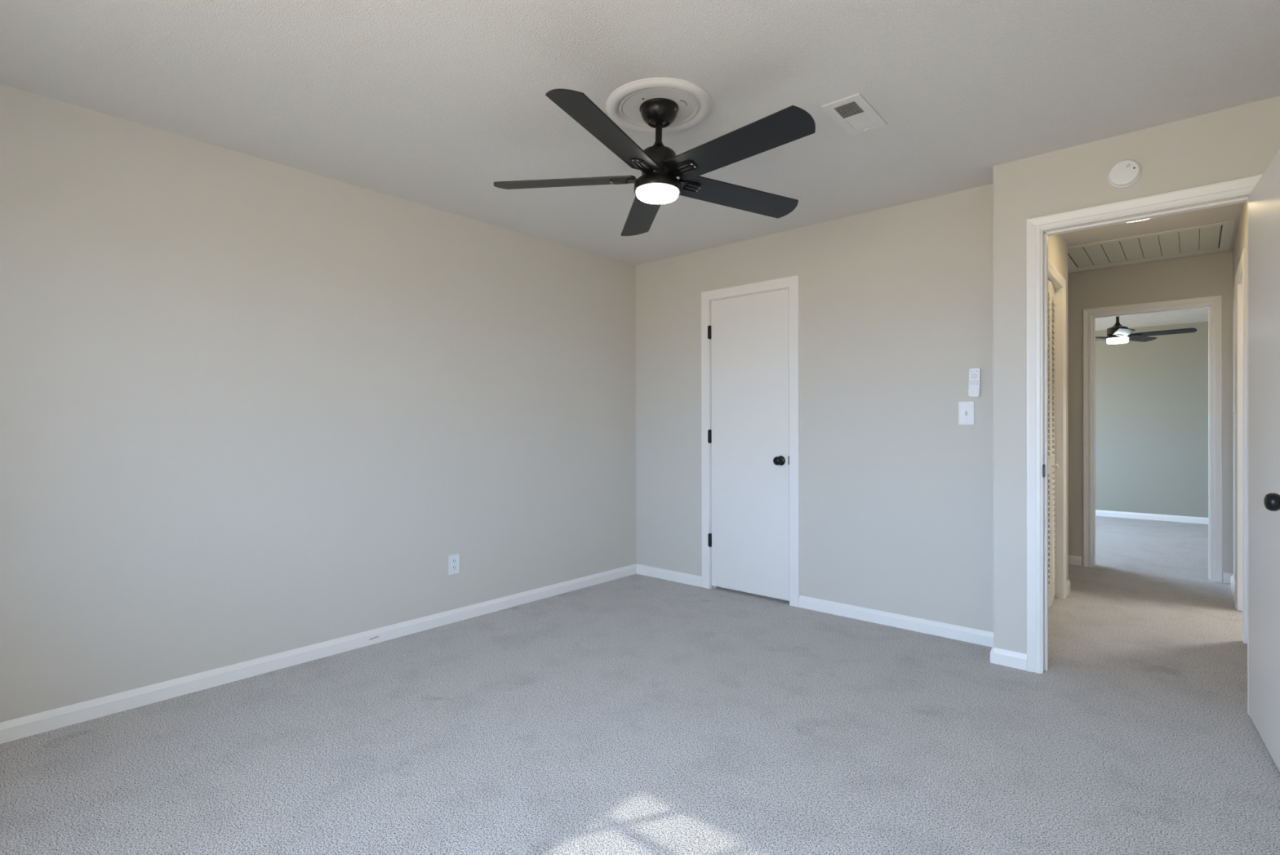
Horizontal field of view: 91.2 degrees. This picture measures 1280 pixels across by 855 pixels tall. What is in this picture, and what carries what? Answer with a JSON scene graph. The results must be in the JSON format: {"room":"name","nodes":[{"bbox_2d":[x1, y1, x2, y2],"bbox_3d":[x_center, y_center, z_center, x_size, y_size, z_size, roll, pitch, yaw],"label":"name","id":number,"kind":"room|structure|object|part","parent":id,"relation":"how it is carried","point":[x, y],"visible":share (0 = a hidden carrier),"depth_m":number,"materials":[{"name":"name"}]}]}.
{"room":"empty bedroom","nodes":[
{"label":"empty bedroom","id":0,"kind":"room"},
{"bbox_2d":[0,84,635,722],"bbox_3d":[-1.497,-0.057,3.406,0.120,2.440,4.532,0,0,41],"label":"wall","id":1,"kind":"structure","parent":0,"point":[251,407],"depth_m":2.97,"materials":[{"name":"beige paint"}]},
{"bbox_2d":[0,563,636,743],"bbox_3d":[-1.418,1.125,3.395,0.013,0.075,4.212,0,0,41],"label":"baseboard","id":2,"kind":"structure","parent":1,"relation":"attached to","point":[48,720],"depth_m":2.97,"materials":[{"name":"white wood"}]},
{"bbox_2d":[448,553,459,574],"bbox_3d":[-1.111,0.818,3.747,0.008,0.119,0.074,0,0,41],"label":"wall outlet","id":3,"kind":"object","parent":1,"relation":"attached to","point":[453,559],"visible":1,"depth_m":3.74,"materials":[{"name":"white plastic"}]},
{"bbox_2d":[451,558,457,563],"bbox_3d":[-1.109,0.798,3.745,0.003,0.029,0.033,0,0,41],"label":"receptacle","id":4,"kind":"object","parent":3,"relation":"attached to","point":[453,560],"depth_m":3.74,"materials":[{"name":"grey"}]},
{"bbox_2d":[452,564,457,569],"bbox_3d":[-1.109,0.837,3.745,0.003,0.029,0.033,0,0,41],"label":"receptacle","id":5,"kind":"object","parent":3,"relation":"attached to","point":[454,566],"depth_m":3.75,"materials":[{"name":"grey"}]},
{"bbox_2d":[0,515,1279,854],"bbox_3d":[2.411,1.228,4.112,5.380,0.150,10.850,0,0,41],"label":"floor","id":6,"kind":"structure","parent":0,"point":[635,713],"depth_m":2.32,"materials":[{"name":"grey carpet"}]},
{"bbox_2d":[0,0,1279,273],"bbox_3d":[0.891,-1.341,2.955,4.330,0.120,7.060,0,0,41],"label":"ceiling","id":7,"kind":"structure","parent":0,"point":[434,104],"depth_m":2.33,"materials":[{"name":"white paint"}]},
{"bbox_2d":[493,88,815,235],"bbox_3d":[0.094,-1.094,2.457,1.275,0.362,1.303,0,0,41],"label":"ceiling fan","id":8,"kind":"object","parent":7,"relation":"hanging from","point":[660,166],"visible":1,"depth_m":2.41,"materials":[{"name":"black metal"}]},
{"bbox_3d":[-0.308,-0.999,2.557,0.597,0.043,0.141,0,0,10],"label":"blade","id":9,"kind":"part","parent":8,"relation":"part of","materials":[{"name":"black wood"}]},
{"bbox_3d":[-0.104,-1.007,2.154,0.140,0.061,0.597,0,0,28],"label":"blade","id":10,"kind":"part","parent":8,"relation":"part of","materials":[{"name":"black wood"}]},
{"bbox_3d":[0.015,-0.981,2.874,0.141,0.049,0.597,0,0,-9],"label":"blade","id":11,"kind":"part","parent":8,"relation":"part of","materials":[{"name":"black wood"}]},
{"bbox_3d":[0.069,-0.927,2.493,0.167,0.029,0.167,0,0,41],"label":"lamp shade","id":12,"kind":"part","parent":8,"relation":"part of","materials":[{"name":"white glass"}]},
{"bbox_3d":[0.415,-0.978,2.664,0.597,0.060,0.140,0,0,-27],"label":"blade","id":13,"kind":"part","parent":8,"relation":"part of","materials":[{"name":"black wood"}]},
{"bbox_3d":[0.340,-0.995,2.222,0.139,0.046,0.597,0,0,-44],"label":"blade","id":14,"kind":"part","parent":8,"relation":"part of","materials":[{"name":"black wood"}]},
{"bbox_2d":[605,77,712,133],"bbox_3d":[0.076,-1.270,2.503,0.424,0.018,0.424,0,0,41],"label":"ceiling medallion","id":15,"kind":"object","parent":7,"relation":"attached to","point":[695,104],"visible":0.91,"depth_m":2.45,"materials":[{"name":"white paint"}]},
{"bbox_2d":[821,93,887,135],"bbox_3d":[0.882,-1.273,2.568,0.155,0.016,0.315,0,0,40],"label":"ceiling vent","id":16,"kind":"object","parent":7,"relation":"in","point":[854,113],"visible":1,"depth_m":2.55,"materials":[{"name":"white paint"}]},
{"bbox_2d":[1067,219,1235,271],"bbox_3d":[3.629,-1.286,4.540,0.963,0.008,0.880,0,0,41],"label":"ceiling vent","id":17,"kind":"object","parent":7,"relation":"attached to","point":[1215,237],"visible":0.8,"depth_m":4.48,"materials":[{"name":"white paint"}]},
{"bbox_2d":[635,183,993,631],"bbox_3d":[0.975,-0.064,4.168,2.580,2.440,0.120,0,0,41],"label":"wall","id":18,"kind":"structure","parent":0,"point":[896,302],"depth_m":3.74,"materials":[{"name":"beige paint"}]},
{"bbox_2d":[635,564,702,586],"bbox_3d":[0.213,1.119,4.756,0.634,0.075,0.013,0,0,41],"label":"baseboard","id":19,"kind":"structure","parent":18,"relation":"attached to","point":[677,576],"depth_m":4.74,"materials":[{"name":"white wood"}]},
{"bbox_2d":[707,288,789,600],"bbox_3d":[0.726,0.113,4.287,0.637,2.038,0.104,0,0,41],"label":"door","id":20,"kind":"structure","parent":18,"relation":"in","point":[748,434],"depth_m":4.28,"materials":[{"name":"white wood"}]},
{"bbox_3d":[0.906,0.218,4.105,0.065,0.065,0.069,0,0,41],"label":"knob","id":21,"kind":"part","parent":20,"relation":"part of","materials":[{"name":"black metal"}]},
{"bbox_2d":[701,275,799,607],"bbox_3d":[0.759,0.088,4.316,0.767,2.136,0.085,0,0,41],"label":"door frame","id":22,"kind":"structure","parent":18,"relation":"attached to","point":[792,282],"depth_m":4.12,"materials":[{"name":"white wood"}]},
{"bbox_2d":[798,595,993,646],"bbox_3d":[1.457,1.118,3.660,1.184,0.075,0.013,0,0,41],"label":"baseboard","id":23,"kind":"structure","parent":18,"relation":"attached to","point":[985,637],"depth_m":3.61,"materials":[{"name":"white wood"}]},
{"bbox_2d":[958,400,973,424],"bbox_3d":[1.759,-0.078,3.382,0.077,0.127,0.022,0,0,41],"label":"light switch","id":24,"kind":"object","parent":18,"relation":"attached to","point":[966,409],"visible":1,"depth_m":3.38,"materials":[{"name":"white plastic"}]},
{"bbox_3d":[1.792,-0.207,3.356,0.063,0.078,0.017,0,0,41],"label":"remote holder","id":25,"kind":"object","parent":18,"relation":"attached to","visible":0},
{"bbox_2d":[968,368,980,396],"bbox_3d":[1.789,-0.240,3.353,0.053,0.150,0.016,2,1,41],"label":"remote control","id":26,"kind":"object","parent":25,"relation":"in","point":[974,390],"visible":1,"depth_m":3.35,"materials":[{"name":"white plastic"}]},
{"bbox_2d":[1048,234,1068,581],"bbox_3d":[2.423,-0.067,3.805,0.074,2.440,1.746,0,0,41],"label":"wall","id":27,"kind":"structure","parent":0,"point":[1057,246],"depth_m":4.36,"materials":[{"name":"beige paint"}]},
{"bbox_2d":[1048,280,1058,607],"bbox_3d":[2.596,0.102,3.977,0.089,2.050,0.668,0,0,41],"label":"door","id":28,"kind":"structure","parent":27,"relation":"in","point":[1051,465],"depth_m":3.96,"materials":[{"name":"white paint"}]},
{"bbox_3d":[2.651,0.247,3.999,0.035,0.033,0.033,0,0,41],"label":"knob","id":29,"kind":"part","parent":28,"relation":"part of","materials":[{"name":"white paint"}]},
{"bbox_2d":[1048,260,1066,598],"bbox_3d":[2.591,0.078,3.981,0.093,2.149,0.794,0,0,41],"label":"door frame","id":30,"kind":"structure","parent":27,"relation":"attached to","point":[1059,282],"depth_m":4.23,"materials":[{"name":"white wood"}]},
{"bbox_2d":[1066,578,1071,595],"bbox_3d":[2.968,1.113,4.356,0.013,0.075,0.230,0,0,41],"label":"baseboard","id":31,"kind":"structure","parent":27,"relation":"attached to","point":[1068,582],"depth_m":4.38,"materials":[{"name":"white wood"}]},
{"bbox_2d":[993,95,1279,653],"bbox_3d":[2.381,-0.064,2.599,1.604,2.440,0.120,0,0,41],"label":"wall","id":32,"kind":"structure","parent":0,"point":[1241,141],"depth_m":2.99,"materials":[{"name":"beige paint"}]},
{"bbox_2d":[990,646,1026,670],"bbox_3d":[1.864,1.118,3.127,0.156,0.075,0.248,0,0,41],"label":"baseboard","id":33,"kind":"structure","parent":32,"relation":"attached to","point":[1013,659],"depth_m":3.03,"materials":[{"name":"white wood"}]},
{"bbox_2d":[1107,160,1142,188],"bbox_3d":[2.109,-1.106,2.729,0.117,0.117,0.038,0,0,41],"label":"smoke detector","id":34,"kind":"object","parent":32,"relation":"attached to","point":[1125,173],"visible":1,"depth_m":2.72,"materials":[{"name":"white plastic"}]},
{"bbox_2d":[1026,173,1262,714],"bbox_3d":[2.193,0.083,2.754,0.832,2.145,0.140,0,0,41],"label":"door frame","id":35,"kind":"structure","parent":32,"relation":"attached to","point":[1038,229],"depth_m":2.95,"materials":[{"name":"white wood"}]},
{"bbox_3d":[1.905,0.204,2.957,0.004,0.060,0.046,0,0,41],"label":"strike plate","id":36,"kind":"part","parent":35,"relation":"part of","materials":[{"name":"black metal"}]},
{"bbox_2d":[1248,149,1279,771],"bbox_3d":[2.181,0.110,2.192,0.104,2.062,0.785,0,0,36],"label":"door","id":37,"kind":"structure","parent":32,"relation":"in","point":[1264,200],"depth_m":2.27,"materials":[{"name":"white wood"}]},
{"bbox_3d":[1.972,0.230,1.930,0.072,0.065,0.065,0,0,41],"label":"knob","id":38,"kind":"part","parent":37,"relation":"part of","materials":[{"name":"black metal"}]},
{"bbox_2d":[1067,251,1232,582],"bbox_3d":[3.594,-0.073,5.349,4.920,2.440,0.120,0,0,41],"label":"wall","id":39,"kind":"structure","parent":0,"point":[1211,274],"depth_m":4.94,"materials":[{"name":"beige paint"}]},
{"bbox_2d":[1067,555,1081,565],"bbox_3d":[2.949,1.110,5.834,1.910,0.075,0.013,0,0,41],"label":"baseboard","id":40,"kind":"structure","parent":39,"relation":"attached to","point":[1073,560],"depth_m":5.23,"materials":[{"name":"white wood"}]},
{"bbox_2d":[1083,294,1222,582],"bbox_3d":[4.027,0.084,4.958,0.844,2.125,0.140,0,0,41],"label":"door frame","id":41,"kind":"structure","parent":39,"relation":"attached to","point":[1214,303],"depth_m":4.83,"materials":[{"name":"white wood"}]},
{"bbox_2d":[1222,572,1232,583],"bbox_3d":[4.331,1.109,4.617,0.051,0.075,0.013,0,0,41],"label":"baseboard","id":42,"kind":"structure","parent":39,"relation":"attached to","point":[1226,576],"depth_m":4.62,"materials":[{"name":"white wood"}]},
{"bbox_2d":[1095,321,1208,517],"bbox_3d":[5.987,-0.084,8.066,4.920,2.440,0.120,0,0,41],"label":"wall","id":43,"kind":"structure","parent":0,"point":[1152,396],"depth_m":7.71,"materials":[{"name":"beige paint"}]},
{"bbox_2d":[1095,509,1208,524],"bbox_3d":[5.939,1.098,8.025,4.700,0.075,0.013,0,0,41],"label":"baseboard","id":44,"kind":"structure","parent":43,"relation":"attached to","point":[1098,513],"depth_m":7.70,"materials":[{"name":"white wood"}]},
{"bbox_2d":[1095,307,1208,330],"bbox_3d":[4.795,-1.339,6.712,4.920,0.200,3.740,0,0,41],"label":"ceiling","id":45,"kind":"structure","parent":0,"point":[1198,315],"depth_m":7.22,"materials":[{"name":"grey paint"}]},
{"bbox_2d":[1095,315,1196,343],"bbox_3d":[4.737,-1.035,6.167,1.111,0.404,1.124,0,0,41],"label":"ceiling fan","id":46,"kind":"object","parent":45,"relation":"hanging from","point":[1117,333],"visible":0.75,"depth_m":6.12,"materials":[{"name":"black metal"}]},
{"bbox_3d":[4.725,-0.857,6.202,0.172,0.048,0.172,0,0,41],"label":"lamp shade","id":47,"kind":"part","parent":46,"relation":"part of","materials":[{"name":"white glass"}]},
{"bbox_3d":[4.552,-0.896,5.903,0.114,0.032,0.491,0,0,30],"label":"blade","id":48,"kind":"part","parent":46,"relation":"part of","materials":[{"name":"black"}]},
{"bbox_3d":[5.041,-0.898,6.343,0.491,0.032,0.114,0,0,-24],"label":"blade","id":49,"kind":"part","parent":46,"relation":"part of","materials":[{"name":"black"}]},
{"bbox_3d":[4.956,-0.897,5.946,0.114,0.032,0.491,0,0,-42],"label":"blade","id":50,"kind":"part","parent":46,"relation":"part of","materials":[{"name":"black wood"}]},
{"bbox_2d":[1232,201,1247,580],"bbox_3d":[3.489,-0.069,3.533,0.120,2.440,2.746,0,0,41],"label":"wall","id":51,"kind":"structure","parent":0,"point":[1241,240],"depth_m":4.38,"materials":[{"name":"beige paint"}]},
{"bbox_2d":[1230,573,1235,601],"bbox_3d":[4.080,1.111,4.304,0.013,0.075,0.787,0,0,41],"label":"baseboard","id":52,"kind":"structure","parent":51,"relation":"attached to","point":[1232,579],"depth_m":4.38,"materials":[{"name":"white wood"}]},
{"bbox_2d":[1235,248,1247,643],"bbox_3d":[3.564,0.097,3.631,0.140,2.107,0.854,0,0,41],"label":"door frame","id":53,"kind":"structure","parent":51,"relation":"attached to","point":[1241,277],"depth_m":3.93,"materials":[{"name":"white wood"}]}
]}

